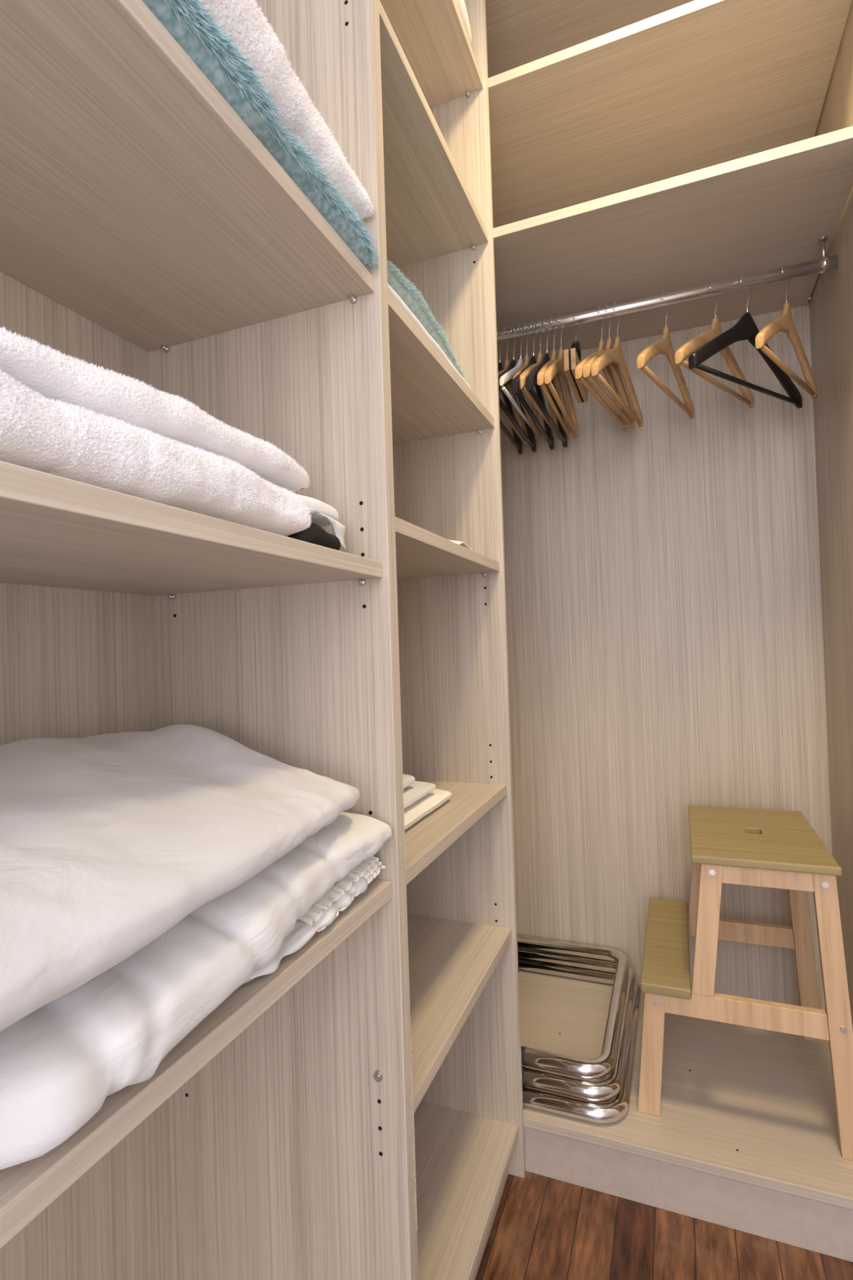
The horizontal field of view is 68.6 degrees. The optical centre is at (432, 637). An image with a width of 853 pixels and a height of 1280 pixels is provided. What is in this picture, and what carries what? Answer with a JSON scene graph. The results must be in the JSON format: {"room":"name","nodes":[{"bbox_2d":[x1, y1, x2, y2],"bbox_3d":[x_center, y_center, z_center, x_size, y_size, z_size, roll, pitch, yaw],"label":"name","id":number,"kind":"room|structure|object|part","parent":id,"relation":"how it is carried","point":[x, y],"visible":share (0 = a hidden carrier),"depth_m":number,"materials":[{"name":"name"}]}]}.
{"room":"walk-in closet","nodes":[
{"label":"walk-in closet","id":0,"kind":"room"},
{"bbox_2d":[475,1170,852,1279],"bbox_3d":[0.084,1.040,0.204,1.450,0.050,3.250,-2,-1,21],"label":"floor","id":1,"kind":"structure","parent":0,"point":[544,1228],"depth_m":1.05,"materials":[{"name":"brown wood"}]},
{"bbox_2d":[0,0,525,1279],"bbox_3d":[-0.332,-0.215,0.530,0.372,2.498,1.631,-2,-1,21],"label":"shelving unit","id":2,"kind":"object","parent":1,"relation":"on","point":[353,1109],"visible":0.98,"depth_m":0.76,"materials":[{"name":"brown wood"}]},
{"bbox_3d":[-0.497,-0.200,0.595,0.018,2.480,1.631,-2,-1,21],"label":"panel","id":3,"kind":"part","parent":2,"relation":"part of","materials":[{"name":"brown wood"}]},
{"bbox_2d":[0,367,311,536],"bbox_3d":[-0.395,-0.124,0.278,0.298,0.077,0.836,-2,-1,21],"label":"bath towel","id":4,"kind":"object","parent":2,"relation":"on","point":[37,433],"visible":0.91,"depth_m":0.41,"materials":[{"name":"white fabric"}]},
{"bbox_2d":[0,325,310,492],"bbox_3d":[-0.406,-0.172,0.315,0.295,0.063,0.900,-2,-1,21],"label":"bath towel","id":5,"kind":"object","parent":4,"relation":"on","point":[56,375],"visible":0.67,"depth_m":0.44,"materials":[{"name":"white fabric"}]},
{"bbox_3d":[-0.427,-0.410,0.293,0.346,0.019,1.082,-2,-1,21],"label":"shelf","id":6,"kind":"part","parent":2,"relation":"part of","materials":[{"name":"brown wood"}]},
{"bbox_3d":[-0.417,-0.075,0.288,0.346,0.019,1.082,-2,-1,21],"label":"shelf","id":7,"kind":"part","parent":2,"relation":"part of","materials":[{"name":"brown wood"}]},
{"bbox_2d":[0,811,391,1169],"bbox_3d":[-0.375,0.234,0.322,0.361,0.099,0.982,-2,-1,21],"label":"sheet","id":8,"kind":"object","parent":2,"relation":"on","point":[60,1063],"visible":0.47,"depth_m":0.38,"materials":[{"name":"white fabric"}]},
{"bbox_2d":[0,724,359,1031],"bbox_3d":[-0.378,0.155,0.311,0.378,0.127,0.961,-2,-1,21],"label":"duvet cover","id":9,"kind":"object","parent":8,"relation":"on","point":[108,842],"visible":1,"depth_m":0.42,"materials":[{"name":"white fabric"}]},
{"bbox_3d":[-0.405,0.294,0.281,0.346,0.019,1.082,-2,-1,21],"label":"shelf","id":10,"kind":"part","parent":2,"relation":"part of","materials":[{"name":"brown wood"}]},
{"bbox_2d":[142,0,380,271],"bbox_3d":[-0.356,-0.462,0.381,0.320,0.083,0.866,-2,-1,21],"label":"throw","id":11,"kind":"object","parent":2,"relation":"on","point":[212,51],"visible":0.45,"depth_m":0.52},
{"bbox_2d":[198,0,373,220],"bbox_3d":[-0.355,-0.536,0.384,0.288,0.132,0.858,-2,-1,21],"label":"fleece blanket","id":12,"kind":"object","parent":11,"relation":"on","point":[243,20],"visible":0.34,"depth_m":0.58,"materials":[{"name":"white fabric"}]},
{"bbox_3d":[-0.216,-0.206,0.802,0.354,2.480,0.022,-2,-1,21],"label":"divider panel","id":13,"kind":"part","parent":2,"relation":"part of","materials":[{"name":"brown wood"}]},
{"bbox_2d":[287,523,340,550],"bbox_3d":[-0.164,-0.104,0.668,0.116,0.035,0.094,-2,-1,21],"label":"cloth","id":14,"kind":"object","parent":2,"relation":"on","point":[316,535],"visible":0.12,"depth_m":0.64,"materials":[{"name":"black fabric"}]},
{"bbox_2d":[244,856,386,982],"bbox_3d":[-0.213,0.268,0.639,0.257,0.032,0.268,-2,-1,21],"label":"fitted sheet","id":15,"kind":"object","parent":2,"relation":"on","point":[322,913],"visible":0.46,"depth_m":0.60,"materials":[{"name":"white fabric"}]},
{"bbox_2d":[296,493,346,549],"bbox_3d":[-0.180,-0.124,0.671,0.144,0.055,0.118,-2,-1,21],"label":"folded pillowcase","id":16,"kind":"object","parent":2,"relation":"on","point":[322,514],"visible":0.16,"depth_m":0.67,"materials":[{"name":"white fabric"}]},
{"bbox_2d":[404,788,452,830],"bbox_3d":[-0.150,0.276,0.980,0.266,0.025,0.355,-2,-1,21],"label":"linens","id":17,"kind":"object","parent":2,"relation":"on","point":[413,813],"visible":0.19,"depth_m":1.00,"materials":[{"name":"white fabric"}]},
{"bbox_2d":[403,780,435,808],"bbox_3d":[-0.162,0.254,0.963,0.257,0.022,0.314,-2,-1,21],"label":"linens","id":18,"kind":"object","parent":17,"relation":"on","point":[417,790],"visible":0.15,"depth_m":1.00,"materials":[{"name":"white fabric"}]},
{"bbox_2d":[402,773,414,789],"bbox_3d":[-0.176,0.232,0.942,0.247,0.025,0.264,-2,-1,21],"label":"linens","id":19,"kind":"object","parent":18,"relation":"on","point":[408,780],"visible":0.06,"depth_m":1.00,"materials":[{"name":"white fabric"}]},
{"bbox_2d":[387,284,471,391],"bbox_3d":[-0.119,-0.436,1.014,0.290,0.027,0.435,-2,-1,21],"label":"sheet","id":20,"kind":"object","parent":2,"relation":"on","point":[391,291],"visible":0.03,"depth_m":0.88,"materials":[{"name":"white fabric"}]},
{"bbox_2d":[386,260,469,383],"bbox_3d":[-0.116,-0.476,0.989,0.275,0.074,0.396,-2,-1,21],"label":"throw","id":21,"kind":"object","parent":20,"relation":"on","point":[404,288],"visible":0.2,"depth_m":0.89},
{"bbox_3d":[-0.152,-1.083,1.061,0.346,0.019,0.498,-2,-1,21],"label":"shelf","id":22,"kind":"part","parent":2,"relation":"part of","materials":[{"name":"brown wood"}]},
{"bbox_3d":[-0.142,-0.778,1.055,0.346,0.019,0.498,-2,-1,21],"label":"shelf","id":23,"kind":"part","parent":2,"relation":"part of","materials":[{"name":"brown wood"}]},
{"bbox_3d":[-0.131,-0.412,1.049,0.346,0.019,0.498,-2,-1,21],"label":"shelf","id":24,"kind":"part","parent":2,"relation":"part of","materials":[{"name":"brown wood"}]},
{"bbox_3d":[-0.122,-0.132,1.044,0.346,0.019,0.498,-2,-1,21],"label":"shelf","id":25,"kind":"part","parent":2,"relation":"part of","materials":[{"name":"brown wood"}]},
{"bbox_3d":[-0.108,0.298,1.037,0.346,0.019,0.498,-2,-1,21],"label":"shelf","id":26,"kind":"part","parent":2,"relation":"part of","materials":[{"name":"brown wood"}]},
{"bbox_3d":[-0.028,-0.203,1.281,0.354,2.480,0.011,-2,-1,21],"label":"panel","id":27,"kind":"part","parent":2,"relation":"part of","materials":[{"name":"brown wood"}]},
{"bbox_3d":[-0.099,0.572,1.033,0.346,0.019,0.498,-2,-1,21],"label":"shelf","id":28,"kind":"part","parent":2,"relation":"part of","materials":[{"name":"brown wood"}]},
{"bbox_2d":[448,539,471,550],"bbox_3d":[0.033,-0.159,1.054,0.050,0.023,0.095,-2,-1,21],"label":"paper slip","id":29,"kind":"object","parent":2,"relation":"on","point":[460,543],"visible":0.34,"depth_m":1.05,"materials":[{"name":"white paper"}]},
{"bbox_2d":[455,0,471,43],"bbox_3d":[-0.133,-1.149,1.046,0.296,0.113,0.447,-2,-1,21],"label":"pillow","id":30,"kind":"object","parent":2,"relation":"on","point":[460,3],"visible":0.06,"depth_m":1.14,"materials":[{"name":"white fabric"}]},
{"bbox_3d":[-0.087,0.947,1.026,0.346,0.019,0.498,-2,-1,21],"label":"shelf","id":31,"kind":"part","parent":2,"relation":"part of","materials":[{"name":"brown wood"}]},
{"bbox_2d":[485,0,852,1262],"bbox_3d":[0.371,-0.223,1.440,1.033,2.498,0.575,-2,-1,21],"label":"wardrobe","id":32,"kind":"object","parent":1,"relation":"on","point":[679,588],"visible":0.64,"depth_m":1.50,"materials":[{"name":"brown wood"}]},
{"bbox_2d":[496,328,523,453],"bbox_3d":[0.165,-0.624,1.512,0.015,0.247,0.410,-2,-1,20],"label":"hanger","id":33,"kind":"object","parent":32,"relation":"hanging from","point":[517,442],"visible":0.38,"depth_m":1.57,"materials":[{"name":"black"}]},
{"bbox_2d":[497,326,527,444],"bbox_3d":[0.180,-0.633,1.506,0.015,0.230,0.364,-2,-1,20],"label":"hanger","id":34,"kind":"object","parent":32,"relation":"hanging from","point":[519,419],"visible":0.48,"depth_m":1.54,"materials":[{"name":"black wood"}]},
{"bbox_2d":[499,323,533,431],"bbox_3d":[0.212,-0.639,1.494,0.010,0.221,0.364,-2,-1,23],"label":"hanger","id":35,"kind":"object","parent":32,"relation":"hanging from","point":[509,375],"visible":0.61,"depth_m":1.42,"materials":[{"name":"white wood"}]},
{"bbox_2d":[497,324,536,452],"bbox_3d":[0.196,-0.625,1.500,0.015,0.247,0.410,-2,-1,21],"label":"hanger","id":36,"kind":"object","parent":32,"relation":"hanging from","point":[531,438],"visible":0.56,"depth_m":1.50,"materials":[{"name":"black"}]},
{"bbox_2d":[512,322,542,442],"bbox_3d":[0.226,-0.635,1.488,0.016,0.230,0.364,-2,-1,17],"label":"hanger","id":37,"kind":"object","parent":32,"relation":"hanging from","point":[538,434],"visible":0.43,"depth_m":1.51,"materials":[{"name":"black"}]},
{"bbox_2d":[511,320,554,449],"bbox_3d":[0.241,-0.627,1.482,0.015,0.247,0.410,-2,-1,21],"label":"hanger","id":38,"kind":"object","parent":32,"relation":"hanging from","point":[548,435],"visible":0.7,"depth_m":1.48,"materials":[{"name":"brown"}]},
{"bbox_2d":[520,319,559,439],"bbox_3d":[0.256,-0.636,1.476,0.016,0.230,0.364,-2,-1,24],"label":"hanger","id":39,"kind":"object","parent":32,"relation":"hanging from","point":[523,375],"visible":0.51,"depth_m":1.44,"materials":[{"name":"brown wood"}]},
{"bbox_2d":[525,317,568,447],"bbox_3d":[0.271,-0.628,1.470,0.015,0.247,0.410,-2,-1,22],"label":"hanger","id":40,"kind":"object","parent":32,"relation":"hanging from","point":[531,379],"visible":0.67,"depth_m":1.44,"materials":[{"name":"black wood"}]},
{"bbox_2d":[537,315,571,438],"bbox_3d":[0.286,-0.637,1.464,0.015,0.230,0.364,-2,-1,21],"label":"hanger","id":41,"kind":"object","parent":32,"relation":"hanging from","point":[540,375],"visible":0.66,"depth_m":1.46,"materials":[{"name":"brown wood"}]},
{"bbox_2d":[544,314,577,436],"bbox_3d":[0.301,-0.637,1.458,0.016,0.230,0.364,-2,-1,22],"label":"hanger","id":42,"kind":"object","parent":32,"relation":"hanging from","point":[557,366],"visible":0.96,"depth_m":1.45,"materials":[{"name":"brown wood"}]},
{"bbox_2d":[563,311,588,403],"bbox_3d":[0.330,-0.665,1.442,0.025,0.177,0.200,-2,-1,21],"label":"hanger","id":43,"kind":"object","parent":32,"relation":"hanging from","point":[572,357],"visible":0.84,"depth_m":1.41,"materials":[{"name":"brown wood"}]},
{"bbox_2d":[518,958,641,1124],"bbox_3d":[0.210,0.910,1.497,0.530,0.032,0.536,-2,-1,21],"label":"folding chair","id":44,"kind":"object","parent":32,"relation":"on","point":[612,1111],"visible":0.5,"depth_m":1.22,"materials":[{"name":"silver metal"}]},
{"bbox_2d":[517,947,635,1102],"bbox_3d":[0.205,0.878,1.504,0.519,0.032,0.524,-2,-1,21],"label":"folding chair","id":45,"kind":"object","parent":44,"relation":"on","point":[606,1089],"visible":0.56,"depth_m":1.24,"materials":[{"name":"silver metal"}]},
{"bbox_2d":[517,934,630,1079],"bbox_3d":[0.199,0.846,1.510,0.506,0.032,0.509,-2,-1,21],"label":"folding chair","id":46,"kind":"object","parent":45,"relation":"on","point":[602,1065],"visible":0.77,"depth_m":1.33,"materials":[{"name":"silver metal"}]},
{"bbox_3d":[0.329,-1.462,1.452,0.995,0.018,0.557,-2,-1,21],"label":"panel","id":47,"kind":"part","parent":32,"relation":"part of","materials":[{"name":"brown wood"}]},
{"bbox_2d":[575,305,626,429],"bbox_3d":[0.387,-0.641,1.425,0.015,0.230,0.364,-2,-1,31],"label":"hanger","id":48,"kind":"object","parent":32,"relation":"hanging from","point":[606,371],"visible":0.58,"depth_m":1.42,"materials":[{"name":"brown wood"}]},
{"bbox_2d":[582,303,635,428],"bbox_3d":[0.403,-0.641,1.419,0.015,0.230,0.364,-2,-1,32],"label":"hanger","id":49,"kind":"object","parent":32,"relation":"hanging from","point":[614,367],"visible":0.7,"depth_m":1.42,"materials":[{"name":"brown wood"}]},
{"bbox_2d":[591,302,643,426],"bbox_3d":[0.419,-0.642,1.412,0.015,0.230,0.364,-2,-1,32],"label":"hanger","id":50,"kind":"object","parent":32,"relation":"hanging from","point":[615,355],"visible":0.98,"depth_m":1.41,"materials":[{"name":"brown wood"}]},
{"bbox_2d":[636,291,694,418],"bbox_3d":[0.515,-0.646,1.374,0.015,0.230,0.364,-3,-1,37],"label":"hanger","id":51,"kind":"object","parent":32,"relation":"hanging from","point":[664,346],"visible":0.96,"depth_m":1.37,"materials":[{"name":"brown wood"}]},
{"bbox_3d":[0.473,-0.212,1.699,1.033,2.480,0.018,-2,-1,21],"label":"panel","id":52,"kind":"part","parent":32,"relation":"part of","materials":[{"name":"brown wood"}]},
{"bbox_3d":[0.355,-0.738,1.438,0.986,0.025,0.025,-2,-1,21],"label":"hanging rail","id":53,"kind":"part","parent":32,"relation":"part of","materials":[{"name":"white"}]},
{"bbox_2d":[488,0,851,228],"bbox_3d":[0.334,-1.102,1.449,1.001,0.019,0.557,-2,-1,21],"label":"shelf","id":54,"kind":"object","parent":32,"relation":"attached to","point":[695,85],"depth_m":1.28,"materials":[{"name":"brown wood"}]},
{"bbox_2d":[493,125,852,365],"bbox_3d":[0.343,-0.801,1.444,1.001,0.019,0.557,-2,-1,21],"label":"shelf","id":55,"kind":"object","parent":32,"relation":"attached to","point":[771,209],"depth_m":1.27,"materials":[{"name":"brown wood"}]},
{"bbox_3d":[0.400,0.928,1.414,1.005,0.017,0.557,-2,-1,21],"label":"board","id":56,"kind":"part","parent":32,"relation":"part of","materials":[{"name":"brown wood"}]},
{"bbox_2d":[675,280,754,408],"bbox_3d":[0.607,-0.649,1.338,0.364,0.230,0.016,-1,-1,-43],"label":"hanger","id":57,"kind":"object","parent":32,"relation":"hanging from","point":[696,342],"visible":0.85,"depth_m":1.33,"materials":[{"name":"brown wood"}]},
{"bbox_2d":[688,273,802,408],"bbox_3d":[0.664,-0.643,1.316,0.410,0.247,0.016,-1,-1,-34],"label":"hanger","id":58,"kind":"object","parent":32,"relation":"hanging from","point":[746,328],"visible":0.92,"depth_m":1.30,"materials":[{"name":"black paint"}]},
{"bbox_2d":[638,804,852,1160],"bbox_3d":[0.637,0.657,1.333,0.375,0.507,0.427,-2,-1,21],"label":"step stool","id":59,"kind":"object","parent":32,"relation":"on","point":[780,849],"visible":1,"depth_m":1.17,"materials":[{"name":"brown wood"}]},
{"bbox_3d":[0.424,0.797,1.208,0.059,0.236,0.019,-2,-1,21],"label":"leg","id":60,"kind":"part","parent":59,"relation":"part of","materials":[{"name":"brown wood"}]},
{"bbox_3d":[0.518,0.670,1.380,0.090,0.019,0.426,-2,-1,21],"label":"step plate","id":61,"kind":"part","parent":59,"relation":"part of","materials":[{"name":"brown wood"}]},
{"bbox_3d":[0.643,0.545,1.497,0.063,0.248,0.019,-2,-1,21],"label":"leg","id":62,"kind":"part","parent":59,"relation":"part of","materials":[{"name":"brown wood"}]},
{"bbox_3d":[0.515,0.544,1.173,0.063,0.248,0.019,-2,-1,21],"label":"leg","id":63,"kind":"part","parent":59,"relation":"part of","materials":[{"name":"brown wood"}]},
{"bbox_3d":[0.698,0.689,1.474,0.270,0.044,0.017,-2,-1,21],"label":"step rail","id":64,"kind":"part","parent":59,"relation":"part of","materials":[{"name":"brown wood"}]},
{"bbox_3d":[0.571,0.688,1.151,0.270,0.044,0.017,-2,-1,21],"label":"step rail","id":65,"kind":"part","parent":59,"relation":"part of","materials":[{"name":"brown wood"}]},
{"bbox_3d":[0.666,0.409,1.303,0.240,0.015,0.389,-2,-1,21],"label":"plate","id":66,"kind":"part","parent":59,"relation":"part of","materials":[{"name":"brown wood"}]},
{"bbox_3d":[0.607,0.434,1.137,0.148,0.035,0.017,-2,-1,21],"label":"rail","id":67,"kind":"part","parent":59,"relation":"part of","materials":[{"name":"brown wood"}]},
{"bbox_3d":[0.839,0.659,1.420,0.064,0.492,0.019,-2,-1,21],"label":"leg","id":68,"kind":"part","parent":59,"relation":"part of","materials":[{"name":"brown wood"}]},
{"bbox_3d":[0.712,0.658,1.096,0.064,0.492,0.019,-2,-1,21],"label":"leg","id":69,"kind":"part","parent":59,"relation":"part of","materials":[{"name":"brown wood"}]},
{"bbox_2d":[755,264,817,399],"bbox_3d":[0.732,-0.654,1.289,0.364,0.230,0.016,-1,-1,-45],"label":"hanger","id":70,"kind":"object","parent":32,"relation":"hanging from","point":[784,323],"visible":0.98,"depth_m":1.28,"materials":[{"name":"brown wood"}]},
{"bbox_3d":[0.840,-0.232,1.246,0.018,2.480,0.557,-2,-1,21],"label":"panel","id":71,"kind":"part","parent":32,"relation":"part of","materials":[{"name":"brown wood"}]}
]}

